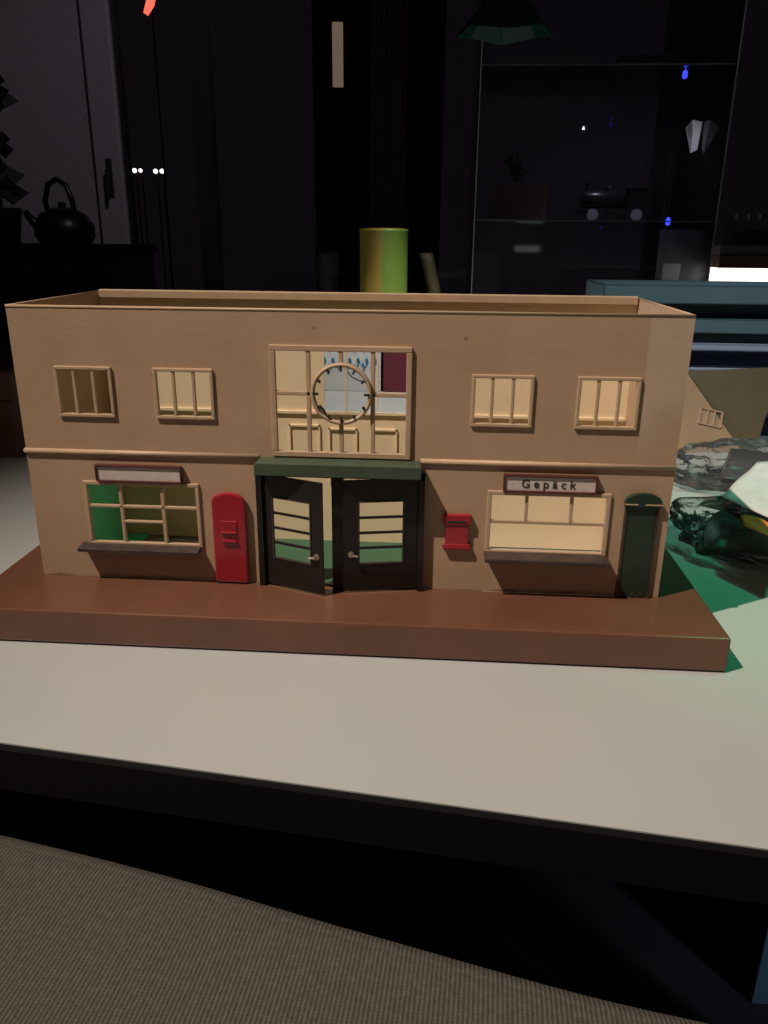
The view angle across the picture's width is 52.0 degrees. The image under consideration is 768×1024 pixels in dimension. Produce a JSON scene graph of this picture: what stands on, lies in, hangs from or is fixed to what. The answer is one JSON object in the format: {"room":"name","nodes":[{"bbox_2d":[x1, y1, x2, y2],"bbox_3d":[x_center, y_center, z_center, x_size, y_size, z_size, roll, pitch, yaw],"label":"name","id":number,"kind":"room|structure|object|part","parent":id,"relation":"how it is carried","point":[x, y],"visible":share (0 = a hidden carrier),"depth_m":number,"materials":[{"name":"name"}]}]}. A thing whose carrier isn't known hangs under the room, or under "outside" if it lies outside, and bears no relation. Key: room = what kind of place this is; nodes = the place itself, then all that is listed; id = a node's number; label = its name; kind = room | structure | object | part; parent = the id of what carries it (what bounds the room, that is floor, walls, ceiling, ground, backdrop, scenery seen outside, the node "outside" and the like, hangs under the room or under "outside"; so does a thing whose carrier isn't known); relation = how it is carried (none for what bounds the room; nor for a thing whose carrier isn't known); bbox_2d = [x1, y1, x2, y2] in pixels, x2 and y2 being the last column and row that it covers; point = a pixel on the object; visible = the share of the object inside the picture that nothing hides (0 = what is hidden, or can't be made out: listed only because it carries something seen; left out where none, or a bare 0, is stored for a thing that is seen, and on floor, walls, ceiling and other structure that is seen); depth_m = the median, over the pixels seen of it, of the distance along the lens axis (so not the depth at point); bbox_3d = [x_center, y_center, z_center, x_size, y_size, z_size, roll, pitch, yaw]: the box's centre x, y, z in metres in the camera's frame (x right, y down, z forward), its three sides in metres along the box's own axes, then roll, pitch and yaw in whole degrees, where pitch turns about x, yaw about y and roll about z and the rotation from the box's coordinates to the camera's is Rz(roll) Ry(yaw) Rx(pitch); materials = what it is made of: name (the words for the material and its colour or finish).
{"room":"living room","nodes":[
{"label":"living room","id":0,"kind":"room"},
{"bbox_2d":[0,789,767,1023],"bbox_3d":[-0.181,0.648,1.106,5.200,0.050,5.200,2,19,4],"label":"floor","id":1,"kind":"structure","parent":0,"point":[663,951],"depth_m":1.20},
{"bbox_2d":[0,243,156,345],"bbox_3d":[-1.220,-0.390,2.577,0.890,0.925,0.460,2,19,4],"label":"sideboard","id":2,"kind":"object","parent":1,"relation":"on","point":[28,271],"visible":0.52,"depth_m":2.25,"materials":[{"name":"black wood"}]},
{"bbox_2d":[0,75,28,243],"bbox_3d":[-1.132,-1.032,2.297,0.156,0.470,0.140,2,19,4],"label":"potted plant","id":3,"kind":"object","parent":2,"relation":"on","point":[10,218],"visible":1,"depth_m":2.33,"materials":[{"name":"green plant"}]},
{"bbox_3d":[-1.137,-0.856,2.355,0.116,0.100,0.116,2,19,4],"label":"pot","id":4,"kind":"part","parent":3,"relation":"part of","materials":[{"name":"black"}]},
{"bbox_3d":[-1.150,-0.312,2.376,0.320,0.810,0.017,2,19,4],"label":"door","id":5,"kind":"part","parent":2,"relation":"part of","materials":[{"name":"brown wood"}]},
{"bbox_2d":[23,176,95,243],"bbox_3d":[-0.953,-0.891,2.327,0.178,0.188,0.172,-14,24,-36],"label":"kettle","id":6,"kind":"object","parent":2,"relation":"on","point":[61,224],"visible":1,"depth_m":2.29,"materials":[{"name":"black metal"}]},
{"bbox_3d":[-1.041,-0.864,2.345,0.064,0.067,0.031,2,19,4],"label":"spout","id":7,"kind":"part","parent":6,"relation":"part of","materials":[{"name":"black metal"}]},
{"bbox_3d":[-0.958,-0.926,2.317,0.101,0.114,0.016,2,19,4],"label":"handle","id":8,"kind":"part","parent":6,"relation":"part of","materials":[{"name":"black metal"}]},
{"bbox_2d":[0,835,707,1023],"bbox_3d":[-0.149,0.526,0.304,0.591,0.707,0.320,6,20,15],"label":"rug","id":9,"kind":"object","parent":1,"relation":"on","point":[84,939],"visible":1,"depth_m":0.28,"materials":[{"name":"carpet"}]},
{"bbox_2d":[0,386,767,904],"bbox_3d":[-0.166,0.258,1.025,1.776,0.740,1.165,4,20,10],"label":"table","id":10,"kind":"object","parent":1,"relation":"on","point":[647,777],"visible":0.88,"depth_m":0.35,"materials":[{"name":"laminate"}]},
{"bbox_2d":[0,346,26,456],"bbox_3d":[-0.505,-0.129,0.872,0.301,0.086,0.186,2,19,4],"label":"cabinet","id":11,"kind":"object","parent":10,"relation":"on","point":[12,441],"visible":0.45,"depth_m":0.78,"materials":[{"name":"brown wood"}]},
{"bbox_3d":[-0.505,-0.157,0.862,0.301,0.028,0.186,2,19,4],"label":"box lid","id":12,"kind":"part","parent":11,"relation":"part of","materials":[{"name":"brown wood"}]},
{"bbox_2d":[315,250,339,291],"bbox_3d":[-0.089,-0.315,1.253,0.038,0.192,0.038,2,19,4],"label":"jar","id":13,"kind":"object","parent":10,"relation":"on","point":[327,263],"visible":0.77,"depth_m":1.22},
{"bbox_2d":[324,351,382,391],"bbox_3d":[-0.062,-0.241,1.190,0.124,0.095,0.122,2,19,4],"label":"carton","id":14,"kind":"object","parent":10,"relation":"on","point":[334,381],"visible":0.22,"depth_m":1.14,"materials":[{"name":"paper"}]},
{"bbox_2d":[0,289,730,670],"bbox_3d":[-0.020,-0.039,0.484,0.412,0.177,0.193,2,19,4],"label":"station","id":15,"kind":"object","parent":10,"relation":"on","point":[529,421],"visible":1,"depth_m":0.43,"materials":[{"name":"brown paint"}]},
{"bbox_3d":[-0.138,-0.022,0.444,0.050,0.010,0.003,2,19,4],"label":"sign frame","id":16,"kind":"part","parent":15,"relation":"part of","materials":[{"name":"red paint"}]},
{"bbox_3d":[-0.141,0.021,0.456,0.071,0.003,0.009,2,19,4],"label":"window sill","id":17,"kind":"part","parent":15,"relation":"part of","materials":[{"name":"brown paint"}]},
{"bbox_3d":[-0.088,0.009,0.449,0.009,0.008,0.001,2,19,4],"label":"coin panel","id":18,"kind":"part","parent":15,"relation":"part of","materials":[{"name":"red ceramic"}]},
{"bbox_3d":[-0.052,0.013,0.443,0.041,0.066,0.001,9,21,24],"label":"door","id":19,"kind":"part","parent":15,"relation":"part of","materials":[{"name":"black wood"}]},
{"bbox_3d":[-0.039,0.025,0.438,0.005,0.004,0.003,10,21,24],"label":"door handle","id":20,"kind":"part","parent":15,"relation":"part of","materials":[{"name":"silver metal"}]},
{"bbox_3d":[-0.025,0.011,0.446,0.094,0.070,0.008,2,19,4],"label":"door frame","id":21,"kind":"part","parent":15,"relation":"part of","materials":[{"name":"black paint"}]},
{"bbox_2d":[310,362,372,424],"bbox_3d":[-0.023,-0.063,0.420,0.033,0.033,0.003,2,19,4],"label":"clock","id":22,"kind":"object","parent":15,"relation":"on","point":[322,413],"depth_m":0.42,"materials":[{"name":"beige paint"}]},
{"bbox_3d":[-0.017,0.024,0.441,0.005,0.004,0.003,-2,19,-7],"label":"door handle","id":23,"kind":"part","parent":15,"relation":"part of","materials":[{"name":"silver metal"}]},
{"bbox_3d":[-0.021,0.036,0.510,0.412,0.019,0.193,2,19,4],"label":"plate","id":24,"kind":"part","parent":15,"relation":"part of","materials":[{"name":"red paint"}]},
{"bbox_3d":[-0.001,0.013,0.442,0.044,0.066,0.001,-2,19,-7],"label":"door","id":25,"kind":"part","parent":15,"relation":"part of","materials":[{"name":"black wood"}]},
{"bbox_3d":[0.041,0.004,0.439,0.016,0.006,0.003,2,19,4],"label":"box lid","id":26,"kind":"part","parent":15,"relation":"part of","materials":[{"name":"red ceramic"}]},
{"bbox_3d":[0.090,0.026,0.439,0.068,0.003,0.011,2,19,4],"label":"window sill","id":27,"kind":"part","parent":15,"relation":"part of","materials":[{"name":"brown paint"}]},
{"bbox_3d":[0.090,-0.015,0.428,0.051,0.010,0.003,2,19,4],"label":"sign frame","id":28,"kind":"part","parent":15,"relation":"part of","materials":[{"name":"red paint"}]},
{"bbox_3d":[0.141,0.022,0.439,0.016,0.056,0.001,2,19,4],"label":"door","id":29,"kind":"part","parent":15,"relation":"part of","materials":[{"name":"green paint"}]},
{"bbox_2d":[624,493,662,507],"bbox_3d":[0.141,-0.006,0.428,0.020,0.008,0.003,2,19,4],"label":"hood","id":30,"kind":"object","parent":15,"relation":"attached to","point":[631,500],"depth_m":0.43,"materials":[{"name":"green paint"}]},
{"bbox_2d":[359,228,408,292],"bbox_3d":[-0.001,-0.344,1.146,0.072,0.129,0.072,2,19,4],"label":"tin","id":31,"kind":"object","parent":10,"relation":"on","point":[383,251],"visible":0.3,"depth_m":1.11,"materials":[{"name":"paint"}]},
{"bbox_3d":[0.000,-0.405,1.125,0.060,0.001,0.060,2,19,4],"label":"lid","id":32,"kind":"part","parent":31,"relation":"part of","materials":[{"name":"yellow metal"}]},
{"bbox_2d":[383,353,406,391],"bbox_3d":[0.027,-0.239,1.186,0.048,0.095,0.120,2,19,4],"label":"box","id":33,"kind":"object","parent":10,"relation":"on","point":[394,364],"visible":0.28,"depth_m":1.14,"materials":[{"name":"red"}]},
{"bbox_2d":[419,253,440,293],"bbox_3d":[0.075,-0.289,1.184,0.051,0.191,0.014,2,19,4],"label":"holder","id":34,"kind":"object","parent":10,"relation":"on","point":[428,264],"visible":0.31,"depth_m":1.16,"materials":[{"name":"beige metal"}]},
{"bbox_2d":[465,0,747,293],"bbox_3d":[0.311,-0.532,1.236,0.342,0.620,0.291,2,19,4],"label":"glass display case","id":35,"kind":"object","parent":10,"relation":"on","point":[703,85],"visible":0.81,"depth_m":1.17,"materials":[{"name":"black glass"}]},
{"bbox_3d":[0.142,-0.538,1.248,0.003,0.620,0.284,2,19,4],"label":"pane","id":36,"kind":"part","parent":35,"relation":"part of","materials":[{"name":"clear glass"}]},
{"bbox_2d":[488,183,546,218],"bbox_3d":[0.206,-0.480,1.220,0.083,0.052,0.050,2,19,4],"label":"carton","id":37,"kind":"object","parent":35,"relation":"on","point":[506,200],"visible":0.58,"depth_m":1.20,"materials":[{"name":"brown cardboard"}]},
{"bbox_2d":[502,155,530,182],"bbox_3d":[0.203,-0.522,1.202,0.046,0.041,0.036,2,19,4],"label":"tree","id":38,"kind":"object","parent":37,"relation":"on","point":[515,168],"visible":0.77,"depth_m":1.20,"materials":[{"name":"grey plant"}]},
{"bbox_3d":[0.322,-0.579,1.372,0.342,0.620,0.003,2,19,4],"label":"pane","id":39,"kind":"part","parent":35,"relation":"part of","materials":[{"name":"clear glass"}]},
{"bbox_2d":[476,219,712,225],"bbox_3d":[0.311,-0.463,1.261,0.334,0.003,0.282,2,19,4],"label":"shelf","id":40,"kind":"object","parent":35,"relation":"attached to","point":[665,222],"depth_m":1.18,"materials":[{"name":"clear glass"}]},
{"bbox_2d":[481,62,734,99],"bbox_3d":[0.312,-0.650,1.196,0.334,0.003,0.282,2,19,4],"label":"shelf","id":41,"kind":"object","parent":35,"relation":"attached to","point":[680,81],"depth_m":1.17,"materials":[{"name":"clear glass"}]},
{"bbox_2d":[575,183,652,219],"bbox_3d":[0.354,-0.476,1.211,0.112,0.054,0.032,2,19,4],"label":"locomotive","id":42,"kind":"object","parent":35,"relation":"on","point":[632,202],"visible":0.94,"depth_m":1.20,"materials":[{"name":"black paint"}]},
{"bbox_2d":[655,230,703,280],"bbox_3d":[0.443,-0.315,1.208,0.064,0.222,0.003,2,19,4],"label":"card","id":43,"kind":"object","parent":35,"relation":"in","point":[679,251],"visible":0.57,"depth_m":1.18,"materials":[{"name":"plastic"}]},
{"bbox_2d":[686,120,701,152],"bbox_3d":[0.465,-0.568,1.190,0.024,0.046,0.012,2,19,4],"label":"note","id":44,"kind":"object","parent":35,"relation":"in","point":[693,129],"visible":1,"depth_m":1.19,"materials":[{"name":"white paper"}]},
{"bbox_3d":[0.480,-0.527,1.226,0.003,0.620,0.284,2,19,4],"label":"pane","id":45,"kind":"part","parent":35,"relation":"part of","materials":[{"name":"clear glass"}]},
{"bbox_2d":[669,496,767,569],"bbox_3d":[0.293,0.009,0.563,0.168,0.040,0.112,2,19,4],"label":"plastic bag","id":46,"kind":"object","parent":10,"relation":"on","point":[687,536],"visible":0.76,"depth_m":0.58,"materials":[{"name":"plastic"}]},
{"bbox_2d":[697,495,740,510],"bbox_3d":[0.263,-0.007,0.605,0.023,0.024,0.059,2,19,4],"label":"wrapper","id":47,"kind":"object","parent":46,"relation":"on","point":[712,506],"visible":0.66,"depth_m":0.61,"materials":[{"name":"plastic"}]},
{"bbox_2d":[704,506,767,556],"bbox_3d":[0.297,0.013,0.566,0.123,0.026,0.060,7,20,19],"label":"model","id":48,"kind":"object","parent":46,"relation":"in","point":[737,538],"visible":0.88,"depth_m":0.56},
{"bbox_2d":[722,461,767,517],"bbox_3d":[0.271,-0.015,0.553,0.056,0.012,0.126,14,23,34],"label":"leaflet","id":49,"kind":"object","parent":46,"relation":"on","point":[750,491],"visible":1,"depth_m":0.56,"materials":[{"name":"paper"}]},
{"bbox_2d":[741,515,767,535],"bbox_3d":[0.248,0.011,0.507,0.019,0.005,0.051,-8,21,-22],"label":"label","id":50,"kind":"object","parent":46,"relation":"on","point":[757,524],"visible":1,"depth_m":0.51,"materials":[{"name":"orange"}]},
{"bbox_2d":[674,438,767,491],"bbox_3d":[0.344,-0.044,0.719,0.188,0.040,0.111,2,19,4],"label":"plastic bag","id":51,"kind":"object","parent":10,"relation":"on","point":[698,481],"visible":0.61,"depth_m":0.74,"materials":[{"name":"plastic"}]},
{"bbox_2d":[721,448,767,479],"bbox_3d":[0.361,-0.041,0.732,0.084,0.022,0.036,9,21,23],"label":"model","id":52,"kind":"object","parent":51,"relation":"in","point":[738,462],"visible":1,"depth_m":0.73},
{"bbox_2d":[678,368,767,452],"bbox_3d":[0.353,-0.109,0.840,0.151,0.084,0.060,0,19,0],"label":"building","id":53,"kind":"structure","parent":10,"relation":"on","point":[738,397],"depth_m":0.85,"materials":[{"name":"beige paint"}]},
{"bbox_2d":[709,245,767,281],"bbox_3d":[0.556,-0.313,1.244,0.141,0.206,0.204,2,19,4],"label":"display box","id":54,"kind":"object","parent":10,"relation":"on","point":[729,262],"visible":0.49,"depth_m":1.13,"materials":[{"name":"white"}]},
{"bbox_3d":[0.557,-0.390,1.218,0.141,0.018,0.204,2,19,4],"label":"cornice","id":55,"kind":"part","parent":54,"relation":"part of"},
{"bbox_2d":[722,214,767,244],"bbox_3d":[0.552,-0.419,1.167,0.084,0.043,0.044,2,19,4],"label":"house","id":56,"kind":"object","parent":54,"relation":"on","point":[737,231],"visible":1,"depth_m":1.15,"materials":[{"name":"grey plastic"}]},
{"bbox_2d":[718,417,767,435],"bbox_3d":[0.394,-0.115,0.956,0.290,0.020,0.100,2,19,5],"label":"album","id":57,"kind":"object","parent":10,"relation":"on","point":[764,432],"visible":0.02,"depth_m":0.91,"materials":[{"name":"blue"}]},
{"bbox_3d":[0.406,-0.137,0.948,0.290,0.026,0.100,1,19,3],"label":"album","id":58,"kind":"object","parent":57,"relation":"on","visible":0},
{"bbox_3d":[0.391,-0.161,0.940,0.290,0.022,0.100,2,19,4],"label":"album","id":59,"kind":"object","parent":58,"relation":"on","visible":0},
{"bbox_2d":[689,367,744,370],"bbox_3d":[0.402,-0.171,0.924,0.290,0.007,0.100,1,19,3],"label":"album","id":60,"kind":"object","parent":59,"relation":"on","point":[690,368],"visible":0.02,"depth_m":0.89,"materials":[{"name":"blue"}]},
{"bbox_2d":[689,351,767,367],"bbox_3d":[0.408,-0.188,0.934,0.290,0.019,0.100,2,19,4],"label":"album","id":61,"kind":"object","parent":60,"relation":"on","point":[732,359],"visible":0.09,"depth_m":0.89,"materials":[{"name":"blue"}]},
{"bbox_2d":[691,342,767,351],"bbox_3d":[0.394,-0.198,0.920,0.290,0.008,0.100,2,19,5],"label":"album","id":62,"kind":"object","parent":61,"relation":"on","point":[696,346],"visible":0.07,"depth_m":0.87,"materials":[{"name":"blue"}]},
{"bbox_2d":[693,333,767,343],"bbox_3d":[0.402,-0.209,0.923,0.290,0.010,0.100,2,19,3],"label":"album","id":63,"kind":"object","parent":62,"relation":"on","point":[697,337],"visible":0.07,"depth_m":0.88,"materials":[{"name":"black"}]},
{"bbox_2d":[694,317,767,334],"bbox_3d":[0.399,-0.220,0.913,0.290,0.016,0.100,2,19,4],"label":"album","id":64,"kind":"object","parent":63,"relation":"on","point":[703,325],"visible":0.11,"depth_m":0.87,"materials":[{"name":"blue"}]},
{"bbox_2d":[662,304,767,317],"bbox_3d":[0.405,-0.239,0.919,0.290,0.015,0.100,2,19,3],"label":"album","id":65,"kind":"object","parent":64,"relation":"on","point":[700,310],"visible":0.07,"depth_m":0.88,"materials":[{"name":"blue"}]},
{"bbox_2d":[585,279,767,304],"bbox_3d":[0.387,-0.250,0.897,0.292,0.020,0.100,1,19,3],"label":"album","id":66,"kind":"object","parent":65,"relation":"on","point":[658,291],"visible":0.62,"depth_m":0.85,"materials":[{"name":"blue"}]},
{"bbox_2d":[709,896,767,1003],"bbox_3d":[0.647,0.461,1.132,0.300,0.300,0.320,2,19,4],"label":"bin","id":67,"kind":"object","parent":1,"relation":"on","point":[744,925],"visible":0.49,"depth_m":1.05,"materials":[{"name":"plastic"}]},
{"bbox_2d":[456,0,552,44],"bbox_3d":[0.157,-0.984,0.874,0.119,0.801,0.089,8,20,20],"label":"shade","id":68,"kind":"object","parent":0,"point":[500,22],"visible":1,"depth_m":0.97,"materials":[{"name":"teal plastic"}]},
{"bbox_3d":[-0.009,-1.349,2.753,5.200,2.640,0.035,2,19,4],"label":"wall","id":69,"kind":"structure","parent":0,"visible":0},
{"bbox_2d":[0,0,130,243],"bbox_3d":[-1.296,-1.175,2.873,0.722,2.190,0.098,2,19,4],"label":"door","id":70,"kind":"structure","parent":69,"relation":"in","point":[57,60],"depth_m":2.79,"materials":[{"name":"white paint"}]},
{"bbox_3d":[-0.985,-1.188,2.813,0.020,0.140,0.038,2,19,4],"label":"handle","id":71,"kind":"part","parent":70,"relation":"part of","materials":[{"name":"grey metal"}]},
{"bbox_2d":[109,0,687,292],"bbox_3d":[0.527,-1.282,2.743,2.924,2.150,0.070,2,19,4],"label":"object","id":72,"kind":"structure","parent":69,"relation":"in","point":[426,18],"depth_m":2.74,"materials":[{"name":"grey"}]},
{"bbox_3d":[0.519,-1.283,2.746,2.901,2.110,0.006,2,19,4],"label":"glass pane","id":73,"kind":"part","parent":72,"relation":"part of","materials":[{"name":"clear glass"}]},
{"bbox_2d":[369,0,408,227],"bbox_3d":[0.013,-1.256,2.700,0.127,2.220,0.026,2,19,4],"label":"curtain","id":74,"kind":"object","parent":72,"relation":"hanging from","point":[388,18],"visible":0.38,"depth_m":2.66,"materials":[{"name":"black fabric"}]},
{"label":"outside","id":75,"kind":"structure","parent":0,"visible":0},
{"bbox_2d":[311,0,353,291],"bbox_3d":[-0.313,-1.351,5.461,0.260,4.178,0.305,2,19,4],"label":"window","id":76,"kind":"structure","parent":75,"point":[332,20],"depth_m":4.96,"materials":[{"name":"black"}]},
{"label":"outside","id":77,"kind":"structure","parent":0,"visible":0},
{"bbox_2d":[143,0,173,289],"bbox_3d":[-1.594,-1.547,5.975,0.107,4.187,0.065,2,19,4],"label":"lamp","id":78,"kind":"object","parent":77,"point":[149,4],"visible":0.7,"depth_m":5.55,"materials":[{"name":"orange"}]},
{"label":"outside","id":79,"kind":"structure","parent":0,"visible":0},
{"bbox_2d":[132,168,142,243],"bbox_3d":[-1.929,-1.178,6.560,0.036,3.099,0.054,2,19,4],"label":"street lamp","id":80,"kind":"object","parent":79,"point":[133,169],"visible":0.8,"depth_m":6.15,"materials":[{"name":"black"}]},
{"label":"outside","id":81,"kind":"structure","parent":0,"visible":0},
{"bbox_2d":[138,169,148,243],"bbox_3d":[-1.881,-1.175,6.559,0.030,3.096,0.051,2,19,4],"label":"street lamp","id":82,"kind":"object","parent":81,"point":[139,170],"visible":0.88,"depth_m":6.15,"materials":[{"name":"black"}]},
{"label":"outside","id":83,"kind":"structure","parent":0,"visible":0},
{"bbox_2d":[153,169,166,289],"bbox_3d":[-1.764,-1.170,6.550,0.036,3.094,0.054,2,19,4],"label":"street lamp","id":84,"kind":"object","parent":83,"point":[155,171],"visible":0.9,"depth_m":6.19,"materials":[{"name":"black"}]},
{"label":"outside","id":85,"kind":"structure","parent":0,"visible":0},
{"bbox_2d":[160,169,172,289],"bbox_3d":[-1.714,-1.169,6.547,0.036,3.095,0.054,2,19,4],"label":"street lamp","id":86,"kind":"object","parent":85,"point":[161,170],"visible":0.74,"depth_m":6.18,"materials":[{"name":"black metal"}]}
]}

